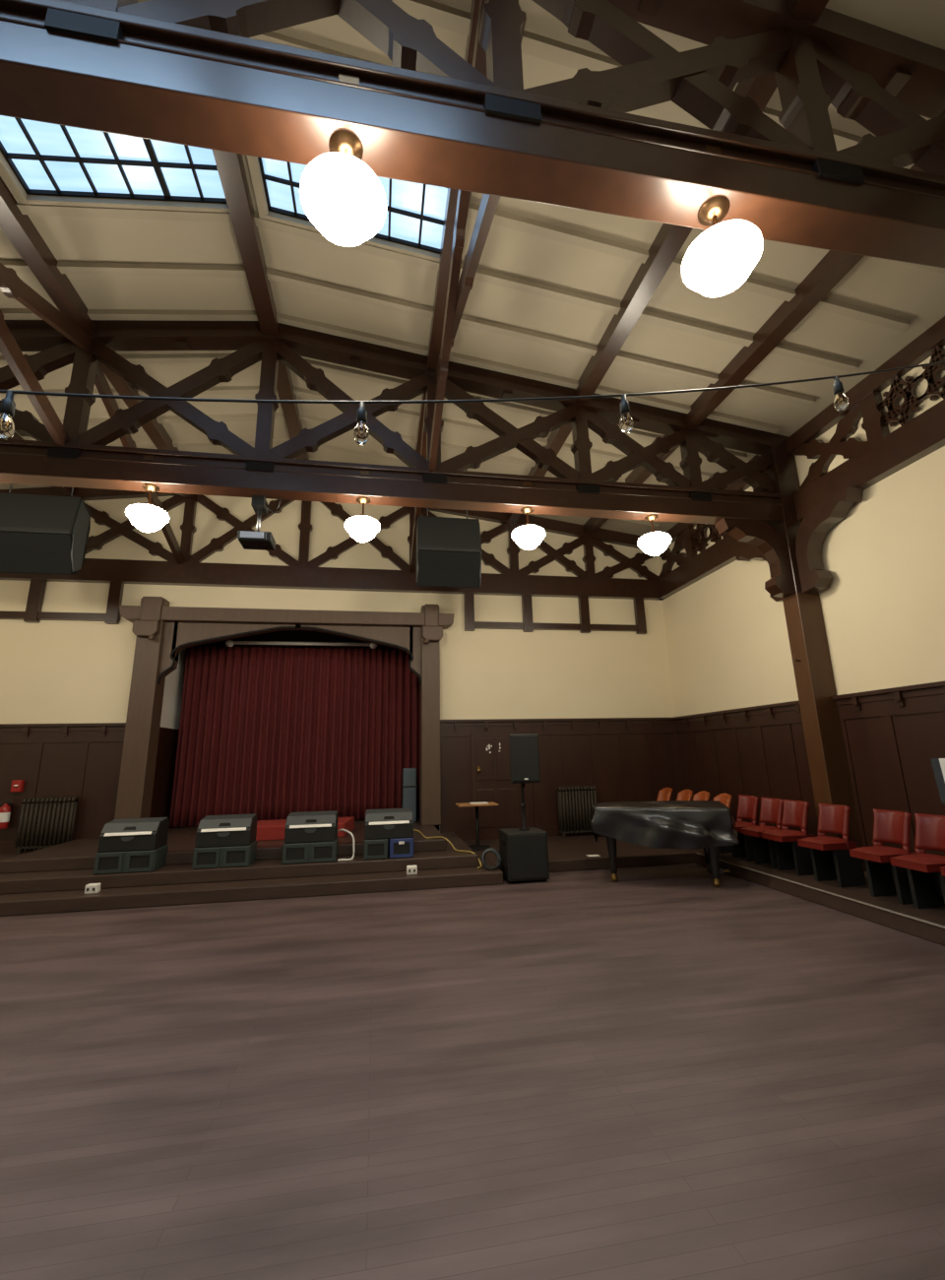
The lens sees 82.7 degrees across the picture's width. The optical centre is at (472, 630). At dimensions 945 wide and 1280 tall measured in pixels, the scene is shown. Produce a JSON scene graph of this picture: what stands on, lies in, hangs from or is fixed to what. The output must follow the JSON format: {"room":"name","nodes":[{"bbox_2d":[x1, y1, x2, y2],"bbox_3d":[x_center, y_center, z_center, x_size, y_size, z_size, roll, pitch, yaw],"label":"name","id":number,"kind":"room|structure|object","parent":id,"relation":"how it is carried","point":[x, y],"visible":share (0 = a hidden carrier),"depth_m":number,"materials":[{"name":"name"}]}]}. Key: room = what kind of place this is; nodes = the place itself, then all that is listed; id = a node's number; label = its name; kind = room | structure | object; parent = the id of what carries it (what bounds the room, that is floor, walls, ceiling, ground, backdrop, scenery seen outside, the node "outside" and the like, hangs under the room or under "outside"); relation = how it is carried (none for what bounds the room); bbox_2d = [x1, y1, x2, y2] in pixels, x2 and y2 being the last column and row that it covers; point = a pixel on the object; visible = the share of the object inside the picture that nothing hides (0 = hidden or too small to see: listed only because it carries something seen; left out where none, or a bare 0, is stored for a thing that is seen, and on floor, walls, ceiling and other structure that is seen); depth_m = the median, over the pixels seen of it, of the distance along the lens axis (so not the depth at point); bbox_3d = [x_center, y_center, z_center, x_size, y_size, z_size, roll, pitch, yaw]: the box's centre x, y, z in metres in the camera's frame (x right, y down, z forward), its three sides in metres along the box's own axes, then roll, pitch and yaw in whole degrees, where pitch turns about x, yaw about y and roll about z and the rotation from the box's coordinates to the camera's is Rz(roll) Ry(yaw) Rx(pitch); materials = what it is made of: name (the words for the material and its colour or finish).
{"room":"community hall","nodes":[
{"label":"community hall","id":0,"kind":"room"},
{"bbox_2d":[160,647,187,729],"bbox_3d":[-5.679,0.732,10.099,0.150,2.200,1.550,1,-13,-10],"label":"wall","id":1,"kind":"structure","parent":0,"point":[173,684],"depth_m":10.10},
{"bbox_2d":[150,726,179,826],"bbox_3d":[-5.633,2.655,9.651,0.160,1.750,1.550,1,-13,-10],"label":"panelling","id":2,"kind":"structure","parent":1,"relation":"attached to","point":[167,737],"depth_m":9.68,"materials":[{"name":"brown wood"}]},
{"bbox_2d":[192,630,395,648],"bbox_3d":[-3.425,1.817,11.108,4.980,3.950,0.100,1,-13,-10],"label":"wall","id":3,"kind":"structure","parent":0,"point":[284,635],"depth_m":11.39,"materials":[{"name":"brown wood"}]},
{"bbox_2d":[167,816,439,834],"bbox_3d":[-3.227,3.608,9.780,5.080,0.150,1.700,1,-13,-10],"label":"floor","id":4,"kind":"structure","parent":0,"point":[357,823],"depth_m":9.39,"materials":[{"name":"brown wood"}]},
{"bbox_2d":[401,768,417,822],"bbox_3d":[-1.169,3.037,9.921,0.260,0.940,0.312,1,-13,-10],"label":"equipment case","id":5,"kind":"object","parent":4,"relation":"on","point":[409,785],"visible":0.78,"depth_m":9.80,"materials":[{"name":"black plastic"}]},
{"bbox_2d":[0,495,674,831],"bbox_3d":[-3.140,0.341,9.761,14.440,7.100,0.150,1,-13,-10],"label":"wall","id":6,"kind":"structure","parent":0,"point":[52,672],"depth_m":10.13,"materials":[{"name":"beige paint"}]},
{"bbox_2d":[0,800,12,829],"bbox_3d":[-7.184,2.830,8.241,0.165,0.415,0.172,-9,-15,29],"label":"fire extinguisher","id":7,"kind":"object","parent":6,"relation":"attached to","point":[5,810],"visible":1,"depth_m":8.19,"materials":[{"name":"red paint"}]},
{"bbox_2d":[10,779,24,792],"bbox_3d":[-7.124,2.439,8.390,0.140,0.180,0.112,1,-13,-10],"label":"alarm box","id":8,"kind":"object","parent":6,"relation":"attached to","point":[17,786],"visible":1,"depth_m":8.37,"materials":[{"name":"red paint"}]},
{"bbox_2d":[0,578,124,624],"bbox_3d":[-7.414,-0.504,9.062,2.690,0.750,0.100,1,-13,-10],"label":"trim","id":9,"kind":"structure","parent":6,"relation":"attached to","point":[32,613],"depth_m":9.08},
{"bbox_2d":[0,722,126,852],"bbox_3d":[-7.906,2.440,8.276,4.620,1.940,0.100,1,-13,-10],"label":"panelling","id":10,"kind":"structure","parent":6,"relation":"attached to","point":[83,761],"depth_m":8.58,"materials":[{"name":"brown wood"}]},
{"bbox_2d":[0,487,662,600],"bbox_3d":[-3.163,-1.887,10.134,14.440,2.290,0.140,1,-13,-10],"label":"roof truss","id":11,"kind":"object","parent":6,"relation":"attached to","point":[303,574],"depth_m":10.08,"materials":[{"name":"wood"}]},
{"bbox_2d":[470,729,519,839],"bbox_3d":[0.411,2.756,9.657,0.850,1.900,0.138,1,-13,-10],"label":"door","id":12,"kind":"structure","parent":6,"relation":"in","point":[490,772],"depth_m":9.66,"materials":[{"name":"brown wood"}]},
{"bbox_2d":[463,592,646,634],"bbox_3d":[1.681,-0.330,10.658,3.720,0.750,0.100,1,-13,-10],"label":"trim","id":13,"kind":"structure","parent":6,"relation":"attached to","point":[585,626],"depth_m":10.57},
{"bbox_2d":[440,717,681,840],"bbox_3d":[1.732,2.698,9.949,4.690,2.090,0.100,1,-13,-10],"label":"wall paneling","id":14,"kind":"structure","parent":6,"relation":"attached to","point":[626,759],"depth_m":10.07,"materials":[{"name":"brown wood"}]},
{"bbox_2d":[0,863,944,1279],"bbox_3d":[-1.887,2.305,2.401,14.640,0.120,13.700,1,-13,-10],"label":"floor","id":15,"kind":"structure","parent":0,"point":[656,1072],"depth_m":2.64,"materials":[{"name":"wood"}]},
{"bbox_2d":[0,840,503,916],"bbox_3d":[-4.886,3.358,7.230,10.240,0.150,2.730,1,-13,-10],"label":"step","id":16,"kind":"structure","parent":15,"relation":"on","point":[37,903],"depth_m":6.33,"materials":[{"name":"brown wood"}]},
{"bbox_2d":[84,883,101,894],"bbox_3d":[-4.369,2.971,6.171,0.130,0.100,0.094,1,-13,-10],"label":"outlet box","id":17,"kind":"object","parent":16,"relation":"on","point":[92,888],"visible":1,"depth_m":6.13,"materials":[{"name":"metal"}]},
{"bbox_2d":[0,832,478,895],"bbox_3d":[-5.046,3.253,7.424,9.990,0.150,2.350,1,-13,-10],"label":"step","id":18,"kind":"structure","parent":16,"relation":"on","point":[169,874],"depth_m":6.67,"materials":[{"name":"brown wood"}]},
{"bbox_2d":[14,796,78,853],"bbox_3d":[-6.514,2.993,8.270,0.808,0.802,0.162,1,-13,-10],"label":"radiator","id":19,"kind":"object","parent":18,"relation":"on","point":[42,825],"visible":0.89,"depth_m":8.23,"materials":[{"name":"metal"}]},
{"bbox_2d":[93,844,168,874],"bbox_3d":[-4.266,2.870,6.725,0.670,0.245,0.454,1,-13,-10],"label":"crate","id":20,"kind":"object","parent":18,"relation":"on","point":[133,861],"visible":0.95,"depth_m":6.53,"materials":[{"name":"black plastic"}]},
{"bbox_2d":[97,817,169,852],"bbox_3d":[-4.270,2.577,6.784,0.640,0.352,0.432,1,-13,-10],"label":"stage monitor","id":21,"kind":"object","parent":20,"relation":"on","point":[126,834],"visible":1,"depth_m":6.62,"materials":[{"name":"black plastic"}]},
{"bbox_2d":[0,824,446,873],"bbox_3d":[-3.292,3.194,7.999,5.600,0.150,1.880,1,-13,-10],"label":"stage platform","id":22,"kind":"structure","parent":18,"relation":"on","point":[80,854],"depth_m":7.22,"materials":[{"name":"brown wood"}]},
{"bbox_2d":[114,596,453,825],"bbox_3d":[-3.155,1.415,9.323,5.737,3.910,0.558,1,-13,-10],"label":"arch","id":23,"kind":"object","parent":22,"relation":"on","point":[161,630],"visible":0.99,"depth_m":9.33,"materials":[{"name":"wood"}]},
{"bbox_2d":[256,816,354,840],"bbox_3d":[-2.630,3.081,8.343,1.518,0.200,0.900,1,-13,-10],"label":"carpeted riser","id":24,"kind":"object","parent":22,"relation":"on","point":[267,830],"visible":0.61,"depth_m":7.95,"materials":[{"name":"red carpet"}]},
{"bbox_2d":[192,840,257,869],"bbox_3d":[-3.178,2.891,6.915,0.670,0.245,0.454,1,-13,-10],"label":"crate","id":25,"kind":"object","parent":18,"relation":"on","point":[236,856],"visible":0.94,"depth_m":6.71,"materials":[{"name":"black plastic"}]},
{"bbox_2d":[194,813,257,847],"bbox_3d":[-3.182,2.598,6.975,0.640,0.352,0.432,1,-13,-10],"label":"stage monitor","id":26,"kind":"object","parent":25,"relation":"on","point":[229,830],"visible":1,"depth_m":6.80,"materials":[{"name":"black plastic"}]},
{"bbox_2d":[281,836,338,864],"bbox_3d":[-2.134,2.911,7.099,0.670,0.245,0.454,1,-13,-10],"label":"crate","id":27,"kind":"object","parent":18,"relation":"on","point":[318,852],"visible":0.94,"depth_m":6.89,"materials":[{"name":"black plastic"}]},
{"bbox_2d":[284,810,338,843],"bbox_3d":[-2.138,2.618,7.158,0.640,0.352,0.432,1,-13,-10],"label":"stage monitor","id":28,"kind":"object","parent":27,"relation":"on","point":[307,826],"visible":1,"depth_m":6.98,"materials":[{"name":"black plastic"}]},
{"bbox_2d":[337,829,355,861],"bbox_3d":[-1.696,2.878,7.213,0.220,0.365,0.452,2,-14,-14],"label":"power cable","id":29,"kind":"object","parent":18,"relation":"on","point":[345,830],"visible":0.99,"depth_m":7.16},
{"bbox_2d":[363,838,387,859],"bbox_3d":[-1.304,2.927,7.244,0.315,0.245,0.454,1,-13,-10],"label":"crate","id":30,"kind":"object","parent":18,"relation":"on","point":[373,849],"visible":0.84,"depth_m":7.04,"materials":[{"name":"black plastic"}]},
{"bbox_2d":[364,807,413,839],"bbox_3d":[-1.144,2.637,7.332,0.640,0.352,0.432,1,-13,-10],"label":"stage monitor","id":31,"kind":"object","parent":30,"relation":"on","point":[385,823],"visible":1,"depth_m":7.15,"materials":[{"name":"black plastic"}]},
{"bbox_2d":[388,837,413,858],"bbox_3d":[-0.974,2.933,7.300,0.315,0.245,0.458,1,-13,-10],"label":"crate","id":32,"kind":"object","parent":18,"relation":"on","point":[399,848],"visible":0.87,"depth_m":7.09,"materials":[{"name":"blue plastic"}]},
{"bbox_2d":[406,865,417,875],"bbox_3d":[-0.769,3.040,6.802,0.130,0.100,0.094,1,-13,-10],"label":"outlet box","id":33,"kind":"object","parent":16,"relation":"on","point":[411,869],"visible":1,"depth_m":6.76,"materials":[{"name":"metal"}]},
{"bbox_2d":[413,829,482,868],"bbox_3d":[-0.320,2.991,7.422,1.057,0.460,0.308,-8,-15,26],"label":"cable","id":34,"kind":"object","parent":16,"relation":"on","point":[419,832],"visible":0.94,"depth_m":7.55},
{"bbox_2d":[481,847,501,870],"bbox_3d":[0.253,3.010,7.053,0.275,0.267,0.202,1,-13,-10],"label":"cable coil","id":35,"kind":"object","parent":16,"relation":"on","point":[494,851],"visible":0.99,"depth_m":7.04,"materials":[{"name":"black rubber"}]},
{"bbox_2d":[499,827,549,884],"bbox_3d":[0.667,2.975,7.119,0.555,0.610,0.512,1,-13,-10],"label":"subwoofer","id":36,"kind":"object","parent":15,"relation":"on","point":[524,854],"visible":0.98,"depth_m":6.89,"materials":[{"name":"black plastic"}]},
{"bbox_2d":[518,783,529,831],"bbox_3d":[0.687,2.342,7.289,0.140,0.700,0.136,1,-13,-10],"label":"pole","id":37,"kind":"object","parent":36,"relation":"on","point":[523,804],"visible":0.86,"depth_m":7.24,"materials":[{"name":"metal"}]},
{"bbox_2d":[509,733,540,787],"bbox_3d":[0.684,1.803,7.423,0.402,0.710,0.387,1,-13,-10],"label":"loudspeaker","id":38,"kind":"object","parent":37,"relation":"on","point":[524,747],"visible":1,"depth_m":7.25,"materials":[{"name":"black plastic"}]},
{"bbox_2d":[509,833,547,879],"bbox_3d":[0.717,2.904,6.886,0.490,0.520,0.016,1,-13,-10],"label":"grille","id":39,"kind":"object","parent":36,"relation":"attached to","point":[528,853],"depth_m":6.88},
{"bbox_2d":[468,833,695,872],"bbox_3d":[1.579,3.541,8.616,2.980,0.150,2.220,1,-13,-10],"label":"platform","id":40,"kind":"object","parent":15,"relation":"on","point":[569,853],"visible":0.53,"depth_m":7.81,"materials":[{"name":"brown wood"}]},
{"bbox_2d":[455,801,498,850],"bbox_3d":[0.076,3.154,8.656,0.640,0.685,0.440,1,-13,-10],"label":"pedestal table","id":41,"kind":"object","parent":40,"relation":"on","point":[477,847],"visible":0.92,"depth_m":8.59,"materials":[{"name":"wood"}]},
{"bbox_2d":[557,785,596,836],"bbox_3d":[1.948,3.272,9.726,0.788,0.861,0.161,1,-13,-10],"label":"radiator","id":42,"kind":"object","parent":40,"relation":"on","point":[575,803],"visible":0.91,"depth_m":9.69,"materials":[{"name":"metal"}]},
{"bbox_2d":[604,803,729,887],"bbox_3d":[2.489,2.778,7.082,1.600,0.900,1.060,-5,-14,17],"label":"grand piano","id":43,"kind":"object","parent":15,"relation":"on","point":[714,867],"visible":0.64,"depth_m":6.81,"materials":[{"name":"black wood"}]},
{"bbox_2d":[590,800,739,849],"bbox_3d":[2.490,2.546,7.088,1.764,0.511,1.216,-5,-14,17],"label":"cover","id":44,"kind":"object","parent":43,"relation":"on","point":[660,824],"visible":1,"depth_m":6.60,"materials":[{"name":"black plastic"}]},
{"bbox_2d":[682,847,944,946],"bbox_3d":[4.612,2.296,3.572,1.235,0.156,13.500,1,-13,-10],"label":"platform","id":45,"kind":"object","parent":15,"relation":"on","point":[928,924],"visible":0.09,"depth_m":5.45,"materials":[{"name":"brown wood"}]},
{"bbox_2d":[656,787,672,801],"bbox_3d":[3.334,3.228,9.559,0.530,0.812,0.400,1,-13,-10],"label":"chair","id":46,"kind":"object","parent":45,"relation":"on","point":[665,794],"visible":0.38,"depth_m":9.69,"materials":[{"name":"orange wood"}]},
{"bbox_2d":[676,789,693,800],"bbox_3d":[3.444,3.083,8.945,0.530,0.812,0.400,1,-13,-10],"label":"chair","id":47,"kind":"object","parent":45,"relation":"on","point":[685,795],"visible":0.26,"depth_m":9.08,"materials":[{"name":"orange wood"}]},
{"bbox_2d":[693,790,709,800],"bbox_3d":[3.527,2.974,8.485,0.530,0.812,0.400,1,-13,-10],"label":"chair","id":48,"kind":"object","parent":45,"relation":"on","point":[701,796],"visible":0.22,"depth_m":8.63,"materials":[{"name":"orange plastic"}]},
{"bbox_2d":[713,793,731,853],"bbox_3d":[3.620,2.851,7.968,0.530,0.812,0.400,1,-13,-10],"label":"chair","id":49,"kind":"object","parent":45,"relation":"on","point":[726,799],"visible":0.3,"depth_m":7.89,"materials":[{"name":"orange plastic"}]},
{"bbox_2d":[731,794,760,861],"bbox_3d":[3.725,2.708,7.384,0.530,0.821,0.432,1,-13,-10],"label":"seat","id":50,"kind":"object","parent":45,"relation":"on","point":[748,805],"visible":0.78,"depth_m":7.43,"materials":[{"name":"red leather"}]},
{"bbox_2d":[740,797,783,868],"bbox_3d":[3.806,2.601,6.933,0.530,0.821,0.432,1,-13,-10],"label":"seat","id":51,"kind":"object","parent":45,"relation":"on","point":[772,809],"visible":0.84,"depth_m":6.99,"materials":[{"name":"red leather"}]},
{"bbox_2d":[761,799,814,875],"bbox_3d":[3.877,2.508,6.540,0.530,0.821,0.432,1,-13,-10],"label":"seat","id":52,"kind":"object","parent":45,"relation":"on","point":[789,855],"visible":0.94,"depth_m":6.54,"materials":[{"name":"red leather"}]},
{"bbox_2d":[714,438,866,871],"bbox_3d":[4.025,0.089,7.088,1.260,5.775,2.160,1,-13,-10],"label":"timber post","id":53,"kind":"object","parent":45,"relation":"on","point":[792,548],"visible":0.82,"depth_m":7.05,"materials":[{"name":"brown wood"}]},
{"bbox_2d":[797,803,866,887],"bbox_3d":[3.978,2.375,5.978,0.530,0.821,0.432,2,-13,-13],"label":"seat","id":54,"kind":"object","parent":45,"relation":"on","point":[832,860],"visible":1,"depth_m":5.92,"materials":[{"name":"red leather"}]},
{"bbox_2d":[849,808,915,904],"bbox_3d":[4.099,2.215,5.304,0.530,0.821,0.432,1,-13,-10],"label":"seat","id":55,"kind":"object","parent":45,"relation":"on","point":[885,878],"visible":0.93,"depth_m":5.35,"materials":[{"name":"red leather"}]},
{"bbox_2d":[890,813,944,908],"bbox_3d":[4.177,2.113,4.873,0.530,0.821,0.432,1,-13,-10],"label":"seat","id":56,"kind":"object","parent":45,"relation":"on","point":[927,881],"visible":1,"depth_m":4.95,"materials":[{"name":"red leather"}]},
{"bbox_2d":[930,758,944,804],"bbox_3d":[3.756,1.678,3.811,0.500,1.496,0.395,-10,-15,32],"label":"music stand","id":57,"kind":"object","parent":45,"relation":"on","point":[940,783],"visible":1,"depth_m":4.14,"materials":[{"name":"black metal"}]},
{"bbox_2d":[939,758,944,780],"bbox_3d":[3.790,1.116,4.017,0.400,0.310,0.097,-10,-15,32],"label":"sheet music","id":58,"kind":"object","parent":57,"relation":"on","point":[941,760],"visible":1,"depth_m":4.16,"materials":[{"name":"paper"}]},
{"bbox_2d":[0,0,944,535],"bbox_3d":[-2.026,-4.083,3.890,14.640,1.096,13.700,1,-13,-10],"label":"ceiling","id":59,"kind":"structure","parent":0,"point":[549,281],"depth_m":5.98,"materials":[{"name":"paint"}]},
{"bbox_2d":[8,432,74,496],"bbox_3d":[-6.010,-3.980,3.148,0.190,0.193,13.500,1,-13,-10],"label":"ceiling beam","id":60,"kind":"structure","parent":59,"relation":"attached to","point":[63,490],"depth_m":9.28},
{"bbox_2d":[0,483,90,575],"bbox_3d":[-6.409,-1.900,7.926,1.260,2.274,0.500,1,-13,-10],"label":"loudspeaker","id":61,"kind":"object","parent":59,"relation":"hanging from","point":[39,534],"visible":0.91,"depth_m":7.66,"materials":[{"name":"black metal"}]},
{"bbox_2d":[0,176,179,450],"bbox_3d":[-4.046,-4.205,3.555,0.190,0.193,13.500,1,-13,-10],"label":"ceiling beam","id":62,"kind":"structure","parent":59,"relation":"attached to","point":[18,227],"depth_m":5.58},
{"bbox_2d":[0,115,229,213],"bbox_3d":[-3.117,-4.252,4.459,1.930,0.358,1.540,1,-13,-10],"label":"window","id":63,"kind":"structure","parent":59,"relation":"attached to","point":[43,163],"depth_m":4.87,"materials":[{"name":"clear glass"}]},
{"bbox_2d":[212,149,309,459],"bbox_3d":[-2.033,-4.435,3.972,0.200,0.194,13.500,1,-13,-10],"label":"ceiling beam","id":64,"kind":"structure","parent":59,"relation":"attached to","point":[230,165],"depth_m":5.67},
{"bbox_2d":[246,31,447,261],"bbox_3d":[-1.044,-4.193,4.818,1.940,0.360,1.540,1,-13,-10],"label":"window","id":65,"kind":"structure","parent":59,"relation":"attached to","point":[414,223],"depth_m":5.21,"materials":[{"name":"clear glass"}]},
{"bbox_2d":[0,320,794,526],"bbox_3d":[-2.522,-2.726,6.575,14.440,2.300,0.275,1,-13,-10],"label":"roof truss","id":66,"kind":"object","parent":59,"relation":"attached to","point":[86,460],"visible":0.86,"depth_m":6.68,"materials":[{"name":"wood"}]},
{"bbox_2d":[0,262,90,446],"bbox_3d":[-4.203,-3.142,4.334,0.150,1.444,3.766,1,-13,-10],"label":"brace","id":67,"kind":"object","parent":66,"relation":"attached to","point":[12,286],"visible":1,"depth_m":5.34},
{"bbox_2d":[94,361,193,563],"bbox_3d":[-4.862,-2.274,7.995,0.150,1.443,3.588,1,-13,-10],"label":"brace","id":68,"kind":"object","parent":66,"relation":"attached to","point":[100,382],"visible":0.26,"depth_m":7.47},
{"bbox_2d":[125,483,169,532],"bbox_3d":[-3.655,-1.369,6.052,0.420,0.533,0.420,1,-13,-10],"label":"pendant lamp","id":69,"kind":"object","parent":66,"relation":"hanging from","point":[147,517],"visible":1,"depth_m":5.92,"materials":[{"name":"white glass"}]},
{"bbox_2d":[237,495,280,550],"bbox_3d":[-2.535,-1.286,6.453,0.447,0.562,0.340,1,-13,-10],"label":"projector","id":70,"kind":"object","parent":66,"relation":"hanging from","point":[249,540],"visible":1,"depth_m":6.34,"materials":[{"name":"black plastic"}]},
{"bbox_2d":[240,530,263,538],"bbox_3d":[-2.567,-1.109,6.246,0.260,0.075,0.015,1,-13,-10],"label":"grille","id":71,"kind":"object","parent":70,"relation":"attached to","point":[243,534],"depth_m":6.24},
{"bbox_2d":[344,496,380,542],"bbox_3d":[-1.321,-1.324,6.461,0.420,0.533,0.420,1,-13,-10],"label":"pendant lamp","id":72,"kind":"object","parent":66,"relation":"hanging from","point":[362,528],"visible":1,"depth_m":6.32,"materials":[{"name":"white glass"}]},
{"bbox_2d":[410,394,426,572],"bbox_3d":[-0.824,-2.196,8.703,0.150,1.443,3.588,1,-13,-10],"label":"brace","id":73,"kind":"object","parent":66,"relation":"attached to","point":[423,438],"visible":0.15,"depth_m":9.02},
{"bbox_2d":[428,0,500,472],"bbox_3d":[-0.166,-3.064,5.042,0.150,1.444,3.766,1,-13,-10],"label":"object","id":74,"kind":"object","parent":66,"relation":"attached to","point":[458,292],"visible":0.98,"depth_m":4.59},
{"bbox_2d":[512,507,545,549],"bbox_3d":[0.708,-1.285,6.817,0.420,0.533,0.420,1,-13,-10],"label":"pendant lamp","id":75,"kind":"object","parent":66,"relation":"hanging from","point":[529,536],"visible":1,"depth_m":6.67,"materials":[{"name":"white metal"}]},
{"bbox_2d":[638,513,671,555],"bbox_3d":[2.401,-1.252,7.114,0.420,0.533,0.420,1,-13,-10],"label":"pendant lamp","id":76,"kind":"object","parent":66,"relation":"hanging from","point":[655,543],"visible":1,"depth_m":6.97,"materials":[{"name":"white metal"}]},
{"bbox_2d":[416,469,481,588],"bbox_3d":[-0.413,-1.851,8.993,1.040,2.409,0.500,1,-13,-10],"label":"loudspeaker","id":77,"kind":"object","parent":59,"relation":"hanging from","point":[448,549],"visible":0.92,"depth_m":8.67,"materials":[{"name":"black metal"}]},
{"bbox_2d":[415,0,487,453],"bbox_3d":[-0.009,-4.128,4.263,0.190,0.193,13.500,1,-13,-10],"label":"ceiling beam","id":78,"kind":"structure","parent":59,"relation":"attached to","point":[439,304],"depth_m":5.58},
{"bbox_2d":[0,0,944,268],"bbox_3d":[-1.845,-3.619,2.808,14.440,2.300,0.275,1,-13,-10],"label":"roof truss","id":79,"kind":"object","parent":59,"relation":"attached to","point":[191,73],"visible":1,"depth_m":2.97,"materials":[{"name":"wood"}]},
{"bbox_2d":[299,128,386,246],"bbox_3d":[-0.643,-2.217,2.695,0.420,0.533,0.420,1,-13,-10],"label":"pendant lamp","id":80,"kind":"object","parent":79,"relation":"hanging from","point":[341,195],"visible":1,"depth_m":2.57,"materials":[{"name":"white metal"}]},
{"bbox_2d":[681,195,763,297],"bbox_3d":[1.405,-2.177,3.054,0.420,0.533,0.420,1,-13,-10],"label":"pendant lamp","id":81,"kind":"object","parent":79,"relation":"hanging from","point":[721,259],"visible":1,"depth_m":2.94,"materials":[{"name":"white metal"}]},
{"bbox_2d":[508,0,829,520],"bbox_3d":[1.967,-3.827,4.548,0.190,0.193,13.500,1,-13,-10],"label":"ceiling beam","id":82,"kind":"structure","parent":59,"relation":"attached to","point":[671,238],"depth_m":5.52,"materials":[{"name":"wood"}]},
{"bbox_2d":[583,164,925,534],"bbox_3d":[3.547,-3.586,4.775,0.190,0.193,13.500,1,-13,-10],"label":"ceiling beam","id":83,"kind":"structure","parent":59,"relation":"attached to","point":[835,265],"depth_m":5.94,"materials":[{"name":"wood"}]},
{"bbox_2d":[657,345,944,716],"bbox_3d":[5.213,-0.811,4.495,0.150,6.600,13.650,1,-13,-10],"label":"wall","id":84,"kind":"structure","parent":0,"point":[883,605],"depth_m":6.73,"materials":[{"name":"beige paint"}]},
{"bbox_2d":[692,523,722,552],"bbox_3d":[4.210,-1.745,9.591,0.050,0.655,1.362,1,-13,-10],"label":"panel","id":85,"kind":"object","parent":84,"relation":"attached to","point":[700,531],"visible":0.62,"depth_m":9.69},
{"bbox_2d":[673,701,818,836],"bbox_3d":[4.295,2.341,8.659,0.100,2.090,3.620,1,-13,-10],"label":"trim","id":86,"kind":"structure","parent":84,"relation":"attached to","point":[760,751],"depth_m":8.46,"materials":[{"name":"brown wood"}]},
{"bbox_2d":[656,316,944,600],"bbox_3d":[5.041,-2.766,4.849,0.140,1.255,13.500,1,-13,-10],"label":"roof truss","id":87,"kind":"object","parent":84,"relation":"attached to","point":[884,453],"depth_m":6.66,"materials":[{"name":"wood"}]},
{"bbox_2d":[832,680,944,868],"bbox_3d":[5.487,0.771,2.036,0.100,2.090,9.560,1,-13,-10],"label":"wall paneling","id":88,"kind":"structure","parent":84,"relation":"attached to","point":[891,736],"depth_m":6.08,"materials":[{"name":"brown wood"}]},
{"bbox_2d":[878,345,944,426],"bbox_3d":[4.886,-2.635,5.839,0.050,0.655,1.392,1,-13,-10],"label":"panel","id":89,"kind":"object","parent":84,"relation":"attached to","point":[931,373],"visible":0.91,"depth_m":5.93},
{"bbox_3d":[-9.155,-1.087,1.975,0.150,6.600,13.650,1,-13,-10],"label":"wall","id":90,"kind":"structure","parent":0,"visible":0},
{"bbox_2d":[0,360,944,403],"bbox_3d":[-1.750,-1.652,2.059,14.443,1.702,0.011,1,-13,-10],"label":"wire","id":91,"kind":"object","parent":90,"relation":"attached to","point":[943,361],"visible":1,"depth_m":2.17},
{"bbox_2d":[0,389,15,439],"bbox_3d":[-1.623,-0.749,1.868,0.060,0.182,0.060,1,-13,-10],"label":"bulb","id":92,"kind":"object","parent":91,"relation":"hanging from","point":[8,406],"visible":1,"depth_m":1.86,"materials":[{"name":"clear glass"}]},
{"bbox_2d":[0,389,15,416],"bbox_3d":[-1.624,-0.795,1.879,0.042,0.088,0.042,1,-13,-10],"label":"socket","id":93,"kind":"object","parent":92,"relation":"attached to","point":[8,406],"depth_m":1.86,"materials":[{"name":"black plastic"}]},
{"bbox_2d":[353,400,369,445],"bbox_3d":[-0.433,-0.810,2.096,0.060,0.182,0.060,1,-13,-10],"label":"bulb","id":94,"kind":"object","parent":91,"relation":"hanging from","point":[360,433],"visible":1,"depth_m":2.08,"materials":[{"name":"clear glass"}]},
{"bbox_2d":[356,400,367,424],"bbox_3d":[-0.434,-0.856,2.107,0.042,0.088,0.042,1,-13,-10],"label":"socket","id":95,"kind":"object","parent":94,"relation":"attached to","point":[361,415],"depth_m":2.09,"materials":[{"name":"black plastic"}]},
{"bbox_2d":[619,393,633,433],"bbox_3d":[0.661,-0.937,2.324,0.060,0.182,0.060,1,-13,-10],"label":"bulb","id":96,"kind":"object","parent":91,"relation":"hanging from","point":[626,421],"visible":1,"depth_m":2.30,"materials":[{"name":"clear glass"}]},
{"bbox_2d":[620,393,630,415],"bbox_3d":[0.660,-0.983,2.334,0.042,0.088,0.042,1,-13,-10],"label":"socket","id":97,"kind":"object","parent":96,"relation":"attached to","point":[624,405],"depth_m":2.32,"materials":[{"name":"black plastic"}]},
{"bbox_2d":[832,376,848,411],"bbox_3d":[1.755,-1.132,2.566,0.060,0.182,0.060,1,-13,-10],"label":"bulb","id":98,"kind":"object","parent":91,"relation":"hanging from","point":[841,402],"visible":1,"depth_m":2.55,"materials":[{"name":"clear glass"}]},
{"bbox_2d":[832,376,844,394],"bbox_3d":[1.754,-1.177,2.577,0.042,0.088,0.042,1,-13,-10],"label":"socket","id":99,"kind":"object","parent":98,"relation":"attached to","point":[838,387],"depth_m":2.56,"materials":[{"name":"black plastic"}]},
{"bbox_3d":[-0.905,1.675,10.734,0.150,3.950,1.550,1,-13,-10],"label":"wall","id":100,"kind":"structure","parent":0,"visible":0},
{"bbox_2d":[168,640,420,827],"bbox_3d":[-3.187,1.879,10.196,4.526,3.365,0.378,1,-13,-10],"label":"stage curtain","id":101,"kind":"object","parent":100,"relation":"hanging from","point":[272,734],"visible":0.88,"depth_m":10.25,"materials":[{"name":"red fabric"}]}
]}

